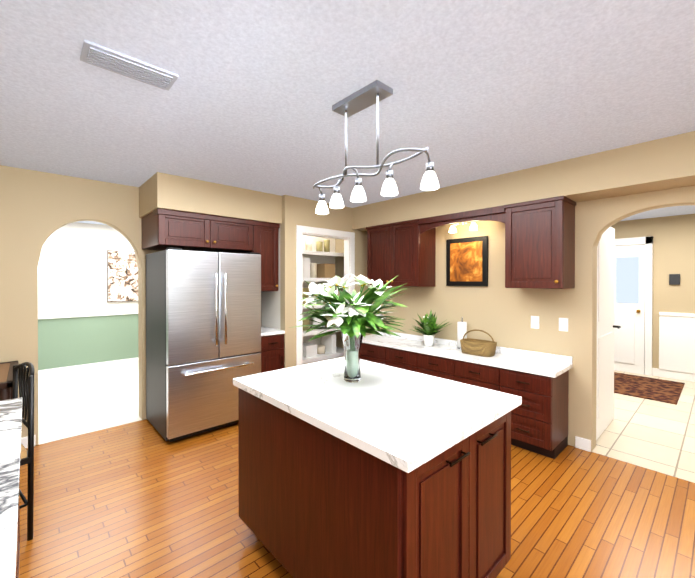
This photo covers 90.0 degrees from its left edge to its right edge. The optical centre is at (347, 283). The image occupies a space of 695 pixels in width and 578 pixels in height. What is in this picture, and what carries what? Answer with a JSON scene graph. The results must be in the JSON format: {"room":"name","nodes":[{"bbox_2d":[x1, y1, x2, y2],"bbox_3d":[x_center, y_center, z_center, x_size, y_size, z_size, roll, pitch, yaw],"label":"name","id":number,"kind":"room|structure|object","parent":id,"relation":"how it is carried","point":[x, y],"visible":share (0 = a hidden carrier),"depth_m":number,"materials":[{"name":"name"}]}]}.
{"room":"kitchen","nodes":[
{"label":"kitchen","id":0,"kind":"room"},
{"bbox_2d":[0,165,162,444],"bbox_3d":[-1.749,0.216,4.169,4.560,2.460,0.150,0,1,-43],"label":"wall","id":1,"kind":"structure","parent":0,"point":[38,209],"depth_m":3.11,"materials":[{"name":"beige paint"}]},
{"bbox_2d":[21,435,35,447],"bbox_3d":[-3.025,1.405,2.890,0.640,0.100,0.015,0,1,-43],"label":"baseboard","id":2,"kind":"structure","parent":1,"relation":"attached to","point":[24,441],"depth_m":3.06,"materials":[{"name":"white paint"}]},
{"bbox_2d":[141,208,256,252],"bbox_3d":[-1.605,-0.526,3.751,0.950,0.330,0.645,0,1,-43],"label":"upper cabinet","id":3,"kind":"object","parent":1,"relation":"attached to","point":[163,229],"depth_m":3.48,"materials":[{"name":"brown wood"}]},
{"bbox_2d":[237,221,279,290],"bbox_3d":[-1.138,-0.304,4.182,0.320,0.780,0.645,0,1,-43],"label":"upper cabinet","id":4,"kind":"object","parent":1,"relation":"attached to","point":[267,233],"depth_m":3.97,"materials":[{"name":"brown wood"}]},
{"bbox_2d":[37,222,137,369],"bbox_3d":[-4.253,0.203,6.193,7.200,2.460,0.120,0,1,-43],"label":"wall","id":5,"kind":"structure","parent":0,"point":[72,270],"depth_m":5.88,"materials":[{"name":"paint"}]},
{"bbox_2d":[38,310,137,318],"bbox_3d":[-4.202,0.528,6.140,7.200,0.070,0.030,0,1,-43],"label":"trim","id":6,"kind":"structure","parent":5,"relation":"attached to","point":[66,315],"depth_m":5.91,"materials":[{"name":"white paint"}]},
{"bbox_2d":[38,357,138,373],"bbox_3d":[-4.206,1.403,6.150,7.200,0.060,0.020,0,1,-43],"label":"baseboard","id":7,"kind":"structure","parent":5,"relation":"attached to","point":[85,365],"depth_m":5.92,"materials":[{"name":"white paint"}]},
{"bbox_2d":[107,250,137,301],"bbox_3d":[-3.988,-0.128,6.321,0.640,0.920,0.043,0,1,-43],"label":"framed picture","id":8,"kind":"object","parent":5,"relation":"attached to","point":[122,276],"visible":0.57,"depth_m":6.24,"materials":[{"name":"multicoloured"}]},
{"bbox_2d":[38,360,141,444],"bbox_3d":[-3.213,1.468,5.073,7.200,0.064,3.450,0,1,-43],"label":"floor","id":9,"kind":"structure","parent":0,"point":[76,402],"depth_m":4.28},
{"bbox_2d":[139,172,281,223],"bbox_3d":[-1.476,-0.852,3.836,1.300,0.320,0.700,0,1,-43],"label":"soffit","id":10,"kind":"structure","parent":0,"point":[168,191],"depth_m":3.48,"materials":[{"name":"beige paint"}]},
{"bbox_2d":[261,228,279,329],"bbox_3d":[-0.986,0.215,4.315,0.060,2.460,0.670,0,1,-43],"label":"wall","id":11,"kind":"structure","parent":0,"point":[270,309],"depth_m":4.18,"materials":[{"name":"white paint"}]},
{"bbox_2d":[303,235,334,364],"bbox_3d":[-0.658,0.210,5.066,1.440,2.460,0.010,0,1,-43],"label":"pantry wall back skin","id":12,"kind":"structure","parent":0,"point":[322,260],"depth_m":5.22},
{"bbox_2d":[303,240,343,363],"bbox_3d":[-0.515,0.200,4.904,1.410,1.704,0.418,0,1,-43],"label":"shelf unit","id":13,"kind":"object","parent":12,"relation":"attached to","point":[327,348],"visible":0.33,"depth_m":4.85,"materials":[{"name":"white paint"}]},
{"bbox_2d":[280,195,369,367],"bbox_3d":[-0.196,0.214,4.520,1.500,2.460,0.100,0,1,-43],"label":"wall","id":14,"kind":"structure","parent":0,"point":[298,211],"depth_m":4.06,"materials":[{"name":"beige paint"}]},
{"bbox_2d":[296,225,354,365],"bbox_3d":[-0.286,0.380,4.427,0.940,2.130,0.118,0,1,-43],"label":"door frame","id":15,"kind":"structure","parent":14,"relation":"attached to","point":[349,252],"depth_m":4.14,"materials":[{"name":"white paint"}]},
{"bbox_2d":[0,0,694,224],"bbox_3d":[-0.036,-1.059,3.413,10.200,0.100,10.500,0,1,-43],"label":"ceiling","id":16,"kind":"structure","parent":0,"point":[258,89],"depth_m":1.78,"materials":[{"name":"white paint"}]},
{"bbox_2d":[80,39,178,90],"bbox_3d":[-0.994,-0.988,1.597,0.360,0.018,0.160,0,1,-43],"label":"ceiling vent","id":17,"kind":"object","parent":16,"relation":"in","point":[100,56],"visible":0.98,"depth_m":1.57,"materials":[{"name":"grey metal"}]},
{"bbox_2d":[313,80,438,214],"bbox_3d":[0.080,-0.720,1.873,0.171,0.558,0.888,0,1,-43],"label":"pendant light fixture","id":18,"kind":"object","parent":16,"relation":"hanging from","point":[371,94],"visible":1,"depth_m":1.81,"materials":[{"name":"silver metal"}]},
{"bbox_2d":[19,419,694,577],"bbox_3d":[0.419,1.494,1.504,4.580,0.060,6.850,0,1,-43],"label":"floor","id":19,"kind":"structure","parent":0,"point":[142,499],"depth_m":2.19,"materials":[{"name":"brown wood"}]},
{"bbox_2d":[0,361,18,400],"bbox_3d":[-2.791,1.065,2.506,0.600,0.784,0.860,0,1,-43],"label":"table","id":20,"kind":"object","parent":19,"relation":"on","point":[6,379],"visible":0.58,"depth_m":2.48,"materials":[{"name":"brown wood"}]},
{"bbox_2d":[0,397,22,577],"bbox_3d":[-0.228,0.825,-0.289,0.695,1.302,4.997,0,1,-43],"label":"countertop","id":21,"kind":"structure","parent":19,"relation":"on","point":[10,430],"depth_m":1.01,"materials":[{"name":"white stone"}]},
{"bbox_2d":[12,362,34,540],"bbox_3d":[-2.109,0.975,1.956,0.467,0.972,0.506,0,0,37],"label":"chair","id":22,"kind":"object","parent":19,"relation":"on","point":[23,379],"visible":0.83,"depth_m":1.99,"materials":[{"name":"black metal"}]},
{"bbox_2d":[146,247,260,441],"bbox_3d":[-1.494,0.562,3.644,0.910,1.775,0.852,0,1,-43],"label":"refrigerator","id":23,"kind":"object","parent":19,"relation":"on","point":[203,329],"visible":0.94,"depth_m":3.31,"materials":[{"name":"silver metal"}]},
{"bbox_2d":[260,326,284,372],"bbox_3d":[-1.086,0.991,4.134,0.320,0.910,0.798,0,1,-43],"label":"base cabinet","id":24,"kind":"object","parent":19,"relation":"on","point":[272,349],"visible":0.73,"depth_m":3.87,"materials":[{"name":"brown wood"}]},
{"bbox_2d":[360,343,387,364],"bbox_3d":[0.436,1.094,4.463,0.464,0.700,0.648,0,1,-43],"label":"base cabinet","id":25,"kind":"object","parent":19,"relation":"on","point":[372,352],"depth_m":4.23,"materials":[{"name":"brown wood"}]},
{"bbox_2d":[238,388,521,577],"bbox_3d":[0.105,1.025,1.845,0.866,0.872,1.224,0,1,-43],"label":"kitchen island","id":26,"kind":"object","parent":19,"relation":"on","point":[377,470],"depth_m":1.43,"materials":[{"name":"brown wood"}]},
{"bbox_2d":[233,356,520,475],"bbox_3d":[0.093,0.570,1.854,0.900,0.038,1.260,0,1,-43],"label":"island countertop","id":27,"kind":"structure","parent":26,"relation":"on","point":[398,417],"depth_m":1.59,"materials":[{"name":"white stone"}]},
{"bbox_2d":[290,274,406,382],"bbox_3d":[0.030,0.246,1.962,0.750,0.606,0.728,0,1,-43],"label":"vase","id":28,"kind":"object","parent":27,"relation":"on","point":[353,318],"visible":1,"depth_m":1.86,"materials":[{"name":"green plant"}]},
{"bbox_2d":[388,347,419,372],"bbox_3d":[0.769,1.097,4.102,0.464,0.700,0.566,0,1,-43],"label":"base cabinet","id":29,"kind":"object","parent":19,"relation":"on","point":[397,357],"depth_m":3.90,"materials":[{"name":"brown wood"}]},
{"bbox_2d":[420,351,459,381],"bbox_3d":[1.074,1.099,3.771,0.464,0.700,0.566,0,1,-43],"label":"base cabinet","id":30,"kind":"object","parent":19,"relation":"on","point":[440,366],"depth_m":3.56,"materials":[{"name":"brown wood"}]},
{"bbox_2d":[460,359,499,391],"bbox_3d":[1.359,1.101,3.461,0.464,0.700,0.508,0,1,-43],"label":"base cabinet","id":31,"kind":"object","parent":19,"relation":"on","point":[483,375],"depth_m":3.25,"materials":[{"name":"brown wood"}]},
{"bbox_2d":[500,367,568,458],"bbox_3d":[1.654,1.103,3.141,0.464,0.700,0.478,0,1,-43],"label":"base cabinet","id":32,"kind":"object","parent":19,"relation":"on","point":[538,382],"depth_m":2.94,"materials":[{"name":"brown wood"}]},
{"bbox_2d":[362,335,571,378],"bbox_3d":[1.022,0.731,3.816,0.475,0.035,2.390,0,1,-43],"label":"countertop","id":33,"kind":"structure","parent":32,"relation":"on","point":[541,366],"depth_m":3.40,"materials":[{"name":"white stone"}]},
{"bbox_2d":[409,311,451,346],"bbox_3d":[0.929,0.505,3.957,0.466,0.412,0.435,0,1,-43],"label":"potted plant","id":34,"kind":"object","parent":33,"relation":"on","point":[430,329],"visible":1,"depth_m":3.91,"materials":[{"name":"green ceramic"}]},
{"bbox_2d":[457,317,466,348],"bbox_3d":[1.253,0.537,3.796,0.110,0.350,0.110,0,1,-43],"label":"paper towel holder","id":35,"kind":"object","parent":33,"relation":"on","point":[461,328],"visible":0.73,"depth_m":3.76,"materials":[{"name":"white paper"}]},
{"bbox_2d":[460,329,496,356],"bbox_3d":[1.323,0.591,3.522,0.220,0.247,0.340,0,1,-43],"label":"basket","id":36,"kind":"object","parent":33,"relation":"on","point":[479,347],"visible":1,"depth_m":3.45,"materials":[{"name":"brown wicker"}]},
{"bbox_2d":[335,186,694,450],"bbox_3d":[2.191,0.224,3.013,0.150,2.460,7.000,0,1,-43],"label":"wall","id":37,"kind":"structure","parent":0,"point":[498,311],"depth_m":3.29,"materials":[{"name":"beige paint"}]},
{"bbox_2d":[366,219,435,286],"bbox_3d":[0.637,-0.345,4.298,0.379,0.760,0.820,0,1,-43],"label":"upper cabinet","id":38,"kind":"object","parent":37,"relation":"attached to","point":[403,252],"visible":0.92,"depth_m":4.10,"materials":[{"name":"brown wood"}]},
{"bbox_2d":[446,236,487,285],"bbox_3d":[1.309,-0.237,3.829,0.031,0.530,0.480,0,1,-43],"label":"framed picture","id":39,"kind":"object","parent":37,"relation":"attached to","point":[466,261],"visible":0.89,"depth_m":3.80,"materials":[{"name":"orange paper"}]},
{"bbox_2d":[377,331,571,362],"bbox_3d":[1.191,0.680,3.972,0.015,0.065,2.390,0,1,-43],"label":"backsplash","id":40,"kind":"structure","parent":37,"relation":"attached to","point":[451,343],"depth_m":3.46,"materials":[{"name":"white stone"}]},
{"bbox_2d":[531,316,538,328],"bbox_3d":[1.795,0.372,3.326,0.007,0.120,0.075,0,1,-43],"label":"outlet","id":41,"kind":"object","parent":37,"relation":"attached to","point":[534,319],"depth_m":3.32,"materials":[{"name":"white plastic"}]},
{"bbox_2d":[503,196,575,288],"bbox_3d":[1.718,-0.337,3.124,0.379,0.760,0.490,0,1,-43],"label":"upper cabinet","id":42,"kind":"object","parent":37,"relation":"attached to","point":[539,243],"visible":1,"depth_m":2.99,"materials":[{"name":"brown wood"}]},
{"bbox_2d":[559,318,567,331],"bbox_3d":[1.958,0.373,3.149,0.007,0.120,0.075,0,1,-43],"label":"outlet","id":43,"kind":"object","parent":37,"relation":"attached to","point":[563,324],"depth_m":3.15,"materials":[{"name":"white plastic"}]},
{"bbox_2d":[575,436,590,451],"bbox_3d":[2.060,1.404,3.040,0.015,0.100,0.115,0,1,-43],"label":"baseboard","id":44,"kind":"structure","parent":37,"relation":"attached to","point":[583,443],"depth_m":3.03,"materials":[{"name":"white paint"}]},
{"bbox_2d":[596,227,620,439],"bbox_3d":[2.538,0.431,3.397,0.820,2.020,0.109,0,1,-43],"label":"open door leaf","id":45,"kind":"structure","parent":37,"relation":"in","point":[606,326],"depth_m":3.38,"materials":[{"name":"white paint"}]},
{"bbox_2d":[352,131,694,230],"bbox_3d":[2.251,-0.858,2.572,0.350,0.290,6.280,0,1,-43],"label":"soffit","id":46,"kind":"structure","parent":0,"point":[665,163],"depth_m":2.83,"materials":[{"name":"beige paint"}]},
{"bbox_2d":[418,206,504,233],"bbox_3d":[1.136,-0.635,3.558,0.055,0.169,0.960,0,1,-43],"label":"valance","id":47,"kind":"object","parent":46,"relation":"attached to","point":[496,213],"visible":0.94,"depth_m":3.49,"materials":[{"name":"brown wood"}]},
{"bbox_2d":[449,222,477,232],"bbox_3d":[1.216,-0.635,3.659,0.076,0.170,0.316,0,1,-43],"label":"light","id":48,"kind":"object","parent":46,"relation":"hanging from","point":[472,227],"visible":0.9,"depth_m":3.66,"materials":[{"name":"white glass"}]},
{"bbox_2d":[574,370,694,482],"bbox_3d":[3.583,1.474,4.203,3.800,0.063,6.850,0,1,-43],"label":"floor","id":49,"kind":"structure","parent":0,"point":[657,436],"depth_m":3.33,"materials":[{"name":"beige tile"}]},
{"bbox_2d":[614,372,684,404],"bbox_3d":[3.885,1.432,5.092,1.250,0.011,1.450,0,1,-43],"label":"rug","id":50,"kind":"object","parent":49,"relation":"on","point":[661,390],"visible":0.43,"depth_m":4.77,"materials":[{"name":"brown fabric"}]},
{"bbox_2d":[611,214,694,368],"bbox_3d":[4.878,0.208,5.387,0.120,2.460,6.850,0,1,-43],"label":"wall","id":51,"kind":"structure","parent":0,"point":[673,244],"depth_m":5.29,"materials":[{"name":"beige paint"}]},
{"bbox_2d":[614,236,652,375],"bbox_3d":[4.356,0.351,5.784,0.109,2.170,1.080,0,1,-43],"label":"door","id":52,"kind":"structure","parent":51,"relation":"attached to","point":[633,302],"depth_m":5.55,"materials":[{"name":"white paint"}]},
{"bbox_2d":[652,368,694,381],"bbox_3d":[5.951,1.387,4.126,0.020,0.120,3.530,0,1,-43],"label":"baseboard","id":53,"kind":"structure","parent":51,"relation":"attached to","point":[673,374],"depth_m":5.24,"materials":[{"name":"white paint"}]},
{"bbox_2d":[669,274,679,284],"bbox_3d":[4.921,-0.061,5.227,0.029,0.160,0.120,0,1,-43],"label":"light switch","id":54,"kind":"object","parent":51,"relation":"attached to","point":[674,279],"visible":1,"depth_m":5.22,"materials":[{"name":"grey plastic"}]},
{"bbox_2d":[659,312,694,373],"bbox_3d":[5.393,0.883,4.710,0.045,0.880,1.750,0,1,-43],"label":"wainscoting","id":55,"kind":"structure","parent":51,"relation":"attached to","point":[677,342],"depth_m":5.20,"materials":[{"name":"white paint"}]}
]}

